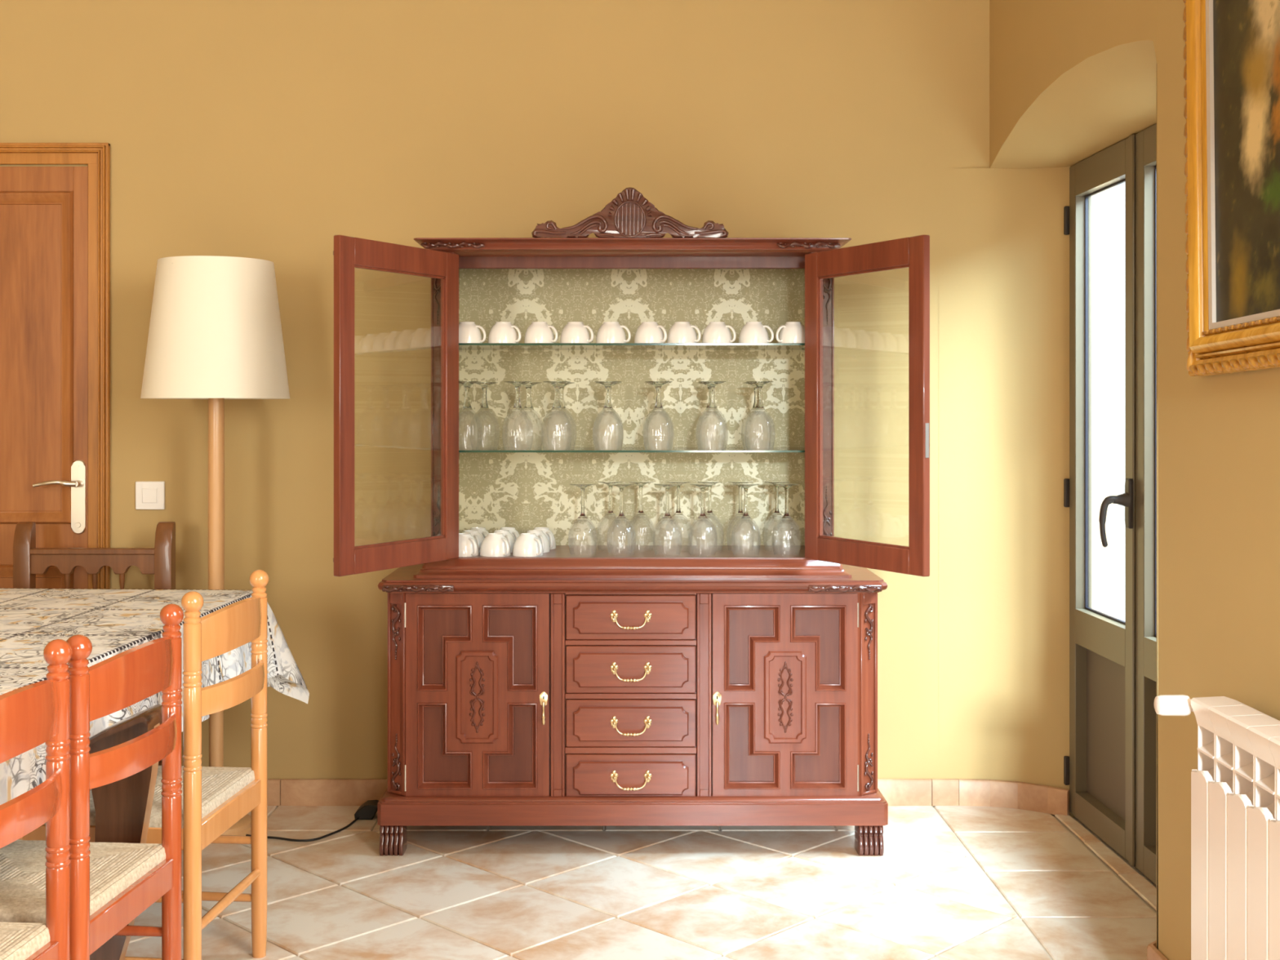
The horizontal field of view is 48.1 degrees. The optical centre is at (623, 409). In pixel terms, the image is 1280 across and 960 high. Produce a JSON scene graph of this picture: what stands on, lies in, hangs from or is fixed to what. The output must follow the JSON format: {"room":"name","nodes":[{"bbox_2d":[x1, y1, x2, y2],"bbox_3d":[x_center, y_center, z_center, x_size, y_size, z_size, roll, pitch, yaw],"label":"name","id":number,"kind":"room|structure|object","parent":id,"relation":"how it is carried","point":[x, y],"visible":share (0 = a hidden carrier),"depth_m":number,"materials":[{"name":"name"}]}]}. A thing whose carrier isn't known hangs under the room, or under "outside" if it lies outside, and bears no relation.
{"room":"dining room","nodes":[
{"label":"dining room","id":0,"kind":"room"},
{"bbox_2d":[0,0,989,806],"bbox_3d":[-1.097,-0.392,4.747,4.605,3.356,0.200,0,0,0],"label":"wall","id":1,"kind":"structure","parent":0,"point":[273,131],"depth_m":4.65,"materials":[{"name":"paint"}]},
{"bbox_2d":[0,142,110,589],"bbox_3d":[-2.129,0.209,4.611,0.930,2.141,0.068,0,0,0],"label":"door","id":2,"kind":"structure","parent":1,"relation":"in","point":[55,221],"depth_m":4.63,"materials":[{"name":"brown wood"}]},
{"bbox_2d":[135,481,164,509],"bbox_3d":[-1.534,0.278,4.640,0.093,0.091,0.013,0,0,0],"label":"light switch","id":3,"kind":"object","parent":1,"relation":"attached to","point":[148,495],"visible":1,"depth_m":4.64,"materials":[{"name":"white plastic"}]},
{"bbox_2d":[267,778,1069,815],"bbox_3d":[-0.125,1.238,4.632,3.058,0.084,0.134,0,0,2],"label":"baseboard","id":4,"kind":"structure","parent":1,"relation":"attached to","point":[283,792],"depth_m":4.63,"materials":[{"name":"beige tile"}]},
{"bbox_2d":[124,805,1156,959],"bbox_3d":[-0.725,1.337,1.375,5.450,0.126,7.150,0,0,0],"label":"floor","id":5,"kind":"structure","parent":0,"point":[948,882],"depth_m":3.81,"materials":[{"name":"beige tile"}]},
{"bbox_2d":[0,639,72,959],"bbox_3d":[-1.113,0.828,2.168,0.446,0.905,0.427,0,0,5],"label":"chair","id":6,"kind":"object","parent":5,"relation":"on","point":[33,715],"visible":1,"depth_m":2.29,"materials":[{"name":"orange wood"}]},
{"bbox_2d":[0,603,183,959],"bbox_3d":[-1.062,0.828,2.596,0.446,0.905,0.427,0,0,5],"label":"chair","id":7,"kind":"object","parent":5,"relation":"on","point":[112,884],"visible":0.84,"depth_m":2.55,"materials":[{"name":"orange wood"}]},
{"bbox_2d":[13,521,175,765],"bbox_3d":[-1.652,0.816,4.275,0.491,0.928,0.450,0,0,0],"label":"spindle chair","id":8,"kind":"object","parent":5,"relation":"on","point":[28,560],"visible":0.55,"depth_m":4.46,"materials":[{"name":"brown wood"}]},
{"bbox_2d":[88,704,162,959],"bbox_3d":[-1.610,0.885,2.909,1.361,0.717,2.550,0,0,3],"label":"dining table","id":9,"kind":"object","parent":5,"relation":"on","point":[122,807],"visible":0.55,"depth_m":2.85,"materials":[{"name":"brown wood"}]},
{"bbox_2d":[0,588,309,804],"bbox_3d":[-1.611,0.709,2.909,1.169,0.373,2.808,0,0,4],"label":"tablecloth","id":10,"kind":"object","parent":9,"relation":"on","point":[115,622],"visible":0.53,"depth_m":3.59,"materials":[{"name":"fabric"}]},
{"bbox_2d":[18,569,269,959],"bbox_3d":[-1.043,0.828,3.175,0.446,0.905,0.447,0,0,5],"label":"chair","id":11,"kind":"object","parent":5,"relation":"on","point":[215,798],"visible":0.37,"depth_m":3.08,"materials":[{"name":"orange wood"}]},
{"bbox_2d":[140,255,289,835],"bbox_3d":[-1.234,0.416,4.340,0.435,1.728,0.435,0,0,0],"label":"floor lamp","id":12,"kind":"object","parent":5,"relation":"on","point":[215,333],"visible":0.74,"depth_m":4.19,"materials":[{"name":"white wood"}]},
{"bbox_2d":[245,800,378,841],"bbox_3d":[-0.912,1.219,4.381,0.587,0.122,0.217,0,0,-31],"label":"power cord","id":13,"kind":"object","parent":5,"relation":"on","point":[367,811],"visible":0.63,"depth_m":4.47,"materials":[{"name":"black plastic"}]},
{"bbox_2d":[333,187,929,855],"bbox_3d":[0.019,0.317,4.164,1.558,1.926,0.889,0,0,0],"label":"china cabinet","id":14,"kind":"object","parent":5,"relation":"on","point":[721,668],"visible":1,"depth_m":4.16,"materials":[{"name":"brown wood"}]},
{"bbox_2d":[458,533,478,556],"bbox_3d":[-0.478,0.402,4.278,0.094,0.064,0.092,0,0,4],"label":"coffee cup","id":15,"kind":"object","parent":14,"relation":"on","point":[468,545],"visible":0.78,"depth_m":4.24,"materials":[{"name":"white ceramic"}]},
{"bbox_2d":[458,381,479,409],"bbox_3d":[-0.469,0.019,4.285,0.092,0.204,0.095,0,0,32],"label":"wine glass","id":16,"kind":"object","parent":14,"relation":"on","point":[467,406],"visible":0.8,"depth_m":4.28,"materials":[{"name":"clear glass"}]},
{"bbox_2d":[458,321,486,342],"bbox_3d":[-0.468,-0.230,4.292,0.094,0.064,0.092,0,0,-19],"label":"coffee cup","id":17,"kind":"object","parent":14,"relation":"on","point":[468,331],"visible":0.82,"depth_m":4.26,"materials":[{"name":"white ceramic"}]},
{"bbox_2d":[462,529,484,552],"bbox_3d":[-0.469,0.402,4.383,0.091,0.064,0.095,0,0,15],"label":"coffee cup","id":18,"kind":"object","parent":14,"relation":"on","point":[477,536],"visible":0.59,"depth_m":4.36,"materials":[{"name":"white ceramic"}]},
{"bbox_2d":[470,527,488,538],"bbox_3d":[-0.456,0.402,4.492,0.095,0.064,0.091,0,0,12],"label":"coffee cup","id":19,"kind":"object","parent":14,"relation":"on","point":[482,531],"visible":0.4,"depth_m":4.47,"materials":[{"name":"white ceramic"}]},
{"bbox_2d":[475,382,496,409],"bbox_3d":[-0.431,0.019,4.430,0.092,0.204,0.095,0,0,-1],"label":"wine glass","id":20,"kind":"object","parent":14,"relation":"on","point":[484,385],"visible":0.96,"depth_m":4.42,"materials":[{"name":"clear glass"}]},
{"bbox_2d":[480,533,511,556],"bbox_3d":[-0.383,0.402,4.278,0.094,0.064,0.092,0,0,4],"label":"coffee cup","id":21,"kind":"object","parent":14,"relation":"on","point":[494,544],"visible":1,"depth_m":4.24,"materials":[{"name":"white ceramic"}]},
{"bbox_2d":[488,321,520,342],"bbox_3d":[-0.360,-0.230,4.291,0.093,0.064,0.093,0,0,-13],"label":"coffee cup","id":22,"kind":"object","parent":14,"relation":"on","point":[501,331],"visible":0.98,"depth_m":4.26,"materials":[{"name":"white ceramic"}]},
{"bbox_2d":[493,529,515,552],"bbox_3d":[-0.374,0.402,4.383,0.091,0.064,0.095,0,0,15],"label":"coffee cup","id":23,"kind":"object","parent":14,"relation":"on","point":[507,534],"visible":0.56,"depth_m":4.36,"materials":[{"name":"white ceramic"}]},
{"bbox_2d":[500,527,519,540],"bbox_3d":[-0.362,0.402,4.492,0.095,0.064,0.091,0,0,12],"label":"coffee cup","id":24,"kind":"object","parent":14,"relation":"on","point":[513,531],"visible":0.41,"depth_m":4.47,"materials":[{"name":"white ceramic"}]},
{"bbox_2d":[504,381,530,409],"bbox_3d":[-0.318,0.019,4.285,0.095,0.204,0.092,0,0,-27],"label":"wine glass","id":25,"kind":"object","parent":14,"relation":"on","point":[517,406],"visible":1,"depth_m":4.28,"materials":[{"name":"clear glass"}]},
{"bbox_2d":[512,533,543,556],"bbox_3d":[-0.285,0.402,4.278,0.094,0.064,0.092,0,0,4],"label":"coffee cup","id":26,"kind":"object","parent":14,"relation":"on","point":[526,544],"visible":1,"depth_m":4.24,"materials":[{"name":"white ceramic"}]},
{"bbox_2d":[523,382,540,409],"bbox_3d":[-0.295,0.019,4.430,0.095,0.204,0.092,0,0,-7],"label":"wine glass","id":27,"kind":"object","parent":14,"relation":"on","point":[528,406],"visible":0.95,"depth_m":4.42,"materials":[{"name":"clear glass"}]},
{"bbox_2d":[526,529,550,552],"bbox_3d":[-0.273,0.402,4.383,0.091,0.064,0.095,0,0,15],"label":"coffee cup","id":28,"kind":"object","parent":14,"relation":"on","point":[543,538],"visible":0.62,"depth_m":4.36,"materials":[{"name":"white ceramic"}]},
{"bbox_2d":[524,321,558,342],"bbox_3d":[-0.252,-0.230,4.292,0.094,0.064,0.092,0,0,-14],"label":"coffee cup","id":29,"kind":"object","parent":14,"relation":"on","point":[537,331],"visible":0.96,"depth_m":4.26,"materials":[{"name":"white ceramic"}]},
{"bbox_2d":[533,527,555,549],"bbox_3d":[-0.257,0.402,4.492,0.095,0.064,0.091,0,0,12],"label":"coffee cup","id":30,"kind":"object","parent":14,"relation":"on","point":[546,531],"visible":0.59,"depth_m":4.47,"materials":[{"name":"white ceramic"}]},
{"bbox_2d":[543,381,569,409],"bbox_3d":[-0.201,0.019,4.285,0.092,0.204,0.095,0,0,-27],"label":"wine glass","id":31,"kind":"object","parent":14,"relation":"on","point":[557,406],"visible":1,"depth_m":4.28,"materials":[{"name":"clear glass"}]},
{"bbox_2d":[559,382,573,409],"bbox_3d":[-0.193,0.019,4.430,0.092,0.204,0.095,0,0,12],"label":"wine glass","id":32,"kind":"object","parent":14,"relation":"on","point":[562,386],"visible":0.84,"depth_m":4.42,"materials":[{"name":"clear glass"}]},
{"bbox_2d":[560,321,593,342],"bbox_3d":[-0.144,-0.230,4.291,0.093,0.064,0.093,0,0,-13],"label":"coffee cup","id":33,"kind":"object","parent":14,"relation":"on","point":[573,331],"visible":0.98,"depth_m":4.26,"materials":[{"name":"white ceramic"}]},
{"bbox_2d":[569,483,595,518],"bbox_3d":[-0.123,0.329,4.285,0.088,0.212,0.089,0,0,26],"label":"goblet","id":34,"kind":"object","parent":14,"relation":"on","point":[582,486],"visible":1,"depth_m":4.28,"materials":[{"name":"clear glass"}]},
{"bbox_2d":[594,381,621,409],"bbox_3d":[-0.048,0.019,4.285,0.095,0.204,0.092,0,0,-13],"label":"wine glass","id":35,"kind":"object","parent":14,"relation":"on","point":[607,406],"visible":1,"depth_m":4.28,"materials":[{"name":"clear glass"}]},
{"bbox_2d":[596,382,620,409],"bbox_3d":[-0.048,0.019,4.430,0.095,0.204,0.092,0,0,-13],"label":"wine glass","id":36,"kind":"object","parent":14,"relation":"on","point":[597,383],"visible":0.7,"depth_m":4.42,"materials":[{"name":"clear glass"}]},
{"bbox_2d":[598,480,622,515],"bbox_3d":[-0.041,0.329,4.420,0.089,0.212,0.086,0,0,4],"label":"goblet","id":37,"kind":"object","parent":14,"relation":"on","point":[610,512],"visible":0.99,"depth_m":4.42,"materials":[{"name":"clear glass"}]},
{"bbox_2d":[595,321,631,342],"bbox_3d":[-0.037,-0.230,4.292,0.094,0.064,0.092,0,0,-18],"label":"coffee cup","id":38,"kind":"object","parent":14,"relation":"on","point":[609,331],"visible":0.95,"depth_m":4.26,"materials":[{"name":"white ceramic"}]},
{"bbox_2d":[608,483,634,518],"bbox_3d":[-0.008,0.329,4.285,0.089,0.212,0.086,0,0,-40],"label":"goblet","id":39,"kind":"object","parent":14,"relation":"on","point":[621,486],"visible":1,"depth_m":4.28,"materials":[{"name":"clear glass"}]},
{"bbox_2d":[458,447,804,452],"bbox_3d":[0.025,0.124,4.422,1.102,0.006,0.336,0,0,0],"label":"glass shelf","id":40,"kind":"object","parent":14,"relation":"attached to","point":[460,449],"depth_m":4.32,"materials":[{"name":"green"}]},
{"bbox_2d":[458,342,804,350],"bbox_3d":[0.025,-0.194,4.422,1.102,0.006,0.336,0,0,0],"label":"glass shelf","id":41,"kind":"object","parent":14,"relation":"attached to","point":[462,346],"depth_m":4.34,"materials":[{"name":"green"}]},
{"bbox_2d":[628,480,653,515],"bbox_3d":[0.052,0.329,4.420,0.089,0.212,0.086,0,0,-8],"label":"goblet","id":42,"kind":"object","parent":14,"relation":"on","point":[641,483],"visible":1,"depth_m":4.42,"materials":[{"name":"clear glass"}]},
{"bbox_2d":[634,321,666,342],"bbox_3d":[0.077,-0.230,4.290,0.091,0.064,0.095,0,0,-8],"label":"coffee cup","id":43,"kind":"object","parent":14,"relation":"on","point":[647,331],"visible":0.92,"depth_m":4.26,"materials":[{"name":"white ceramic"}]},
{"bbox_2d":[646,382,669,408],"bbox_3d":[0.105,0.019,4.430,0.095,0.204,0.092,0,0,-16],"label":"wine glass","id":44,"kind":"object","parent":14,"relation":"on","point":[646,383],"visible":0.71,"depth_m":4.43,"materials":[{"name":"clear glass"}]},
{"bbox_2d":[645,381,671,409],"bbox_3d":[0.103,0.019,4.285,0.092,0.204,0.095,0,0,-6],"label":"wine glass","id":45,"kind":"object","parent":14,"relation":"on","point":[658,406],"visible":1,"depth_m":4.28,"materials":[{"name":"clear glass"}]},
{"bbox_2d":[654,483,679,518],"bbox_3d":[0.130,0.329,4.285,0.086,0.212,0.089,0,0,-23],"label":"goblet","id":46,"kind":"object","parent":14,"relation":"on","point":[667,486],"visible":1,"depth_m":4.28,"materials":[{"name":"clear glass"}]},
{"bbox_2d":[666,480,690,515],"bbox_3d":[0.168,0.329,4.420,0.089,0.212,0.086,0,0,25],"label":"goblet","id":47,"kind":"object","parent":14,"relation":"on","point":[681,482],"visible":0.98,"depth_m":4.42,"materials":[{"name":"clear glass"}]},
{"bbox_2d":[666,321,701,342],"bbox_3d":[0.175,-0.230,4.291,0.093,0.064,0.093,0,0,-11],"label":"coffee cup","id":48,"kind":"object","parent":14,"relation":"on","point":[680,331],"visible":0.92,"depth_m":4.26,"materials":[{"name":"white ceramic"}]},
{"bbox_2d":[689,483,715,518],"bbox_3d":[0.235,0.329,4.285,0.089,0.212,0.086,0,0,9],"label":"goblet","id":49,"kind":"object","parent":14,"relation":"on","point":[702,486],"visible":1,"depth_m":4.28,"materials":[{"name":"clear glass"}]},
{"bbox_2d":[697,480,722,515],"bbox_3d":[0.264,0.329,4.420,0.086,0.212,0.089,0,0,38],"label":"goblet","id":50,"kind":"object","parent":14,"relation":"on","point":[709,512],"visible":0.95,"depth_m":4.42,"materials":[{"name":"clear glass"}]},
{"bbox_2d":[698,382,722,409],"bbox_3d":[0.268,0.019,4.430,0.092,0.204,0.095,0,0,14],"label":"wine glass","id":51,"kind":"object","parent":14,"relation":"on","point":[708,388],"visible":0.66,"depth_m":4.42,"materials":[{"name":"clear glass"}]},
{"bbox_2d":[699,381,725,409],"bbox_3d":[0.264,0.019,4.285,0.092,0.204,0.095,0,0,24],"label":"wine glass","id":52,"kind":"object","parent":14,"relation":"on","point":[712,406],"visible":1,"depth_m":4.28,"materials":[{"name":"clear glass"}]},
{"bbox_2d":[702,321,736,342],"bbox_3d":[0.280,-0.230,4.291,0.093,0.064,0.093,0,0,-11],"label":"coffee cup","id":53,"kind":"object","parent":14,"relation":"on","point":[715,331],"visible":0.94,"depth_m":4.26,"materials":[{"name":"white ceramic"}]},
{"bbox_2d":[728,480,752,515],"bbox_3d":[0.359,0.329,4.420,0.089,0.212,0.086,0,0,-26],"label":"goblet","id":54,"kind":"object","parent":14,"relation":"on","point":[740,511],"visible":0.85,"depth_m":4.42,"materials":[{"name":"clear glass"}]},
{"bbox_2d":[733,483,759,518],"bbox_3d":[0.364,0.329,4.285,0.086,0.212,0.089,0,0,-14],"label":"goblet","id":55,"kind":"object","parent":14,"relation":"on","point":[745,486],"visible":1,"depth_m":4.28,"materials":[{"name":"clear glass"}]},
{"bbox_2d":[744,382,757,409],"bbox_3d":[0.409,0.019,4.430,0.095,0.204,0.092,0,0,31],"label":"wine glass","id":56,"kind":"object","parent":14,"relation":"on","point":[751,384],"visible":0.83,"depth_m":4.42,"materials":[{"name":"clear glass"}]},
{"bbox_2d":[738,321,773,342],"bbox_3d":[0.390,-0.230,4.292,0.094,0.064,0.092,0,0,-14],"label":"coffee cup","id":57,"kind":"object","parent":14,"relation":"on","point":[752,331],"visible":0.91,"depth_m":4.26,"materials":[{"name":"white ceramic"}]},
{"bbox_2d":[746,381,773,409],"bbox_3d":[0.406,0.019,4.285,0.095,0.204,0.092,0,0,-10],"label":"wine glass","id":58,"kind":"object","parent":14,"relation":"on","point":[759,406],"visible":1,"depth_m":4.28,"materials":[{"name":"clear glass"}]},
{"bbox_2d":[764,480,789,515],"bbox_3d":[0.472,0.329,4.420,0.089,0.212,0.086,0,0,-21],"label":"goblet","id":59,"kind":"object","parent":14,"relation":"on","point":[776,512],"visible":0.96,"depth_m":4.42,"materials":[{"name":"clear glass"}]},
{"bbox_2d":[773,483,799,518],"bbox_3d":[0.486,0.329,4.285,0.086,0.212,0.089,0,0,19],"label":"goblet","id":60,"kind":"object","parent":14,"relation":"on","point":[786,486],"visible":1,"depth_m":4.28,"materials":[{"name":"clear glass"}]},
{"bbox_2d":[775,321,804,342],"bbox_3d":[0.507,-0.230,4.291,0.092,0.064,0.094,0,0,16],"label":"coffee cup","id":61,"kind":"object","parent":14,"relation":"on","point":[792,331],"visible":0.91,"depth_m":4.26,"materials":[{"name":"white ceramic"}]},
{"bbox_2d":[1091,185,1117,618],"bbox_3d":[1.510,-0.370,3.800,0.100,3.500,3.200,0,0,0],"label":"window pane","id":62,"kind":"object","parent":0,"point":[1104,203],"depth_m":4.53,"materials":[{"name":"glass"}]},
{"bbox_2d":[938,0,1279,959],"bbox_3d":[1.311,-0.392,1.279,0.417,3.356,6.765,0,0,-1],"label":"wall","id":63,"kind":"structure","parent":0,"point":[1070,81],"depth_m":4.51,"materials":[{"name":"paint"}]},
{"bbox_2d":[1063,123,1156,885],"bbox_3d":[1.412,0.248,3.985,0.179,2.064,1.131,0,0,0],"label":"door","id":64,"kind":"structure","parent":63,"relation":"in","point":[1110,767],"depth_m":4.11,"materials":[{"name":"grey metal"}]},
{"bbox_2d":[1146,940,1168,959],"bbox_3d":[1.230,1.238,1.733,0.119,0.084,3.171,0,0,0],"label":"baseboard","id":65,"kind":"structure","parent":63,"relation":"attached to","point":[1153,953],"depth_m":3.18,"materials":[{"name":"beige tile"}]},
{"bbox_2d":[1154,694,1279,959],"bbox_3d":[1.100,0.852,2.362,0.170,0.625,0.788,0,0,0],"label":"radiator","id":66,"kind":"object","parent":63,"relation":"attached to","point":[1235,784],"visible":1,"depth_m":2.53,"materials":[{"name":"beige metal"}]},
{"bbox_2d":[1182,0,1279,376],"bbox_3d":[1.155,-0.604,2.468,0.054,1.072,0.945,0,0,0],"label":"framed painting","id":67,"kind":"object","parent":63,"relation":"attached to","point":[1231,55],"visible":1,"depth_m":2.74,"materials":[{"name":"gold metal"}]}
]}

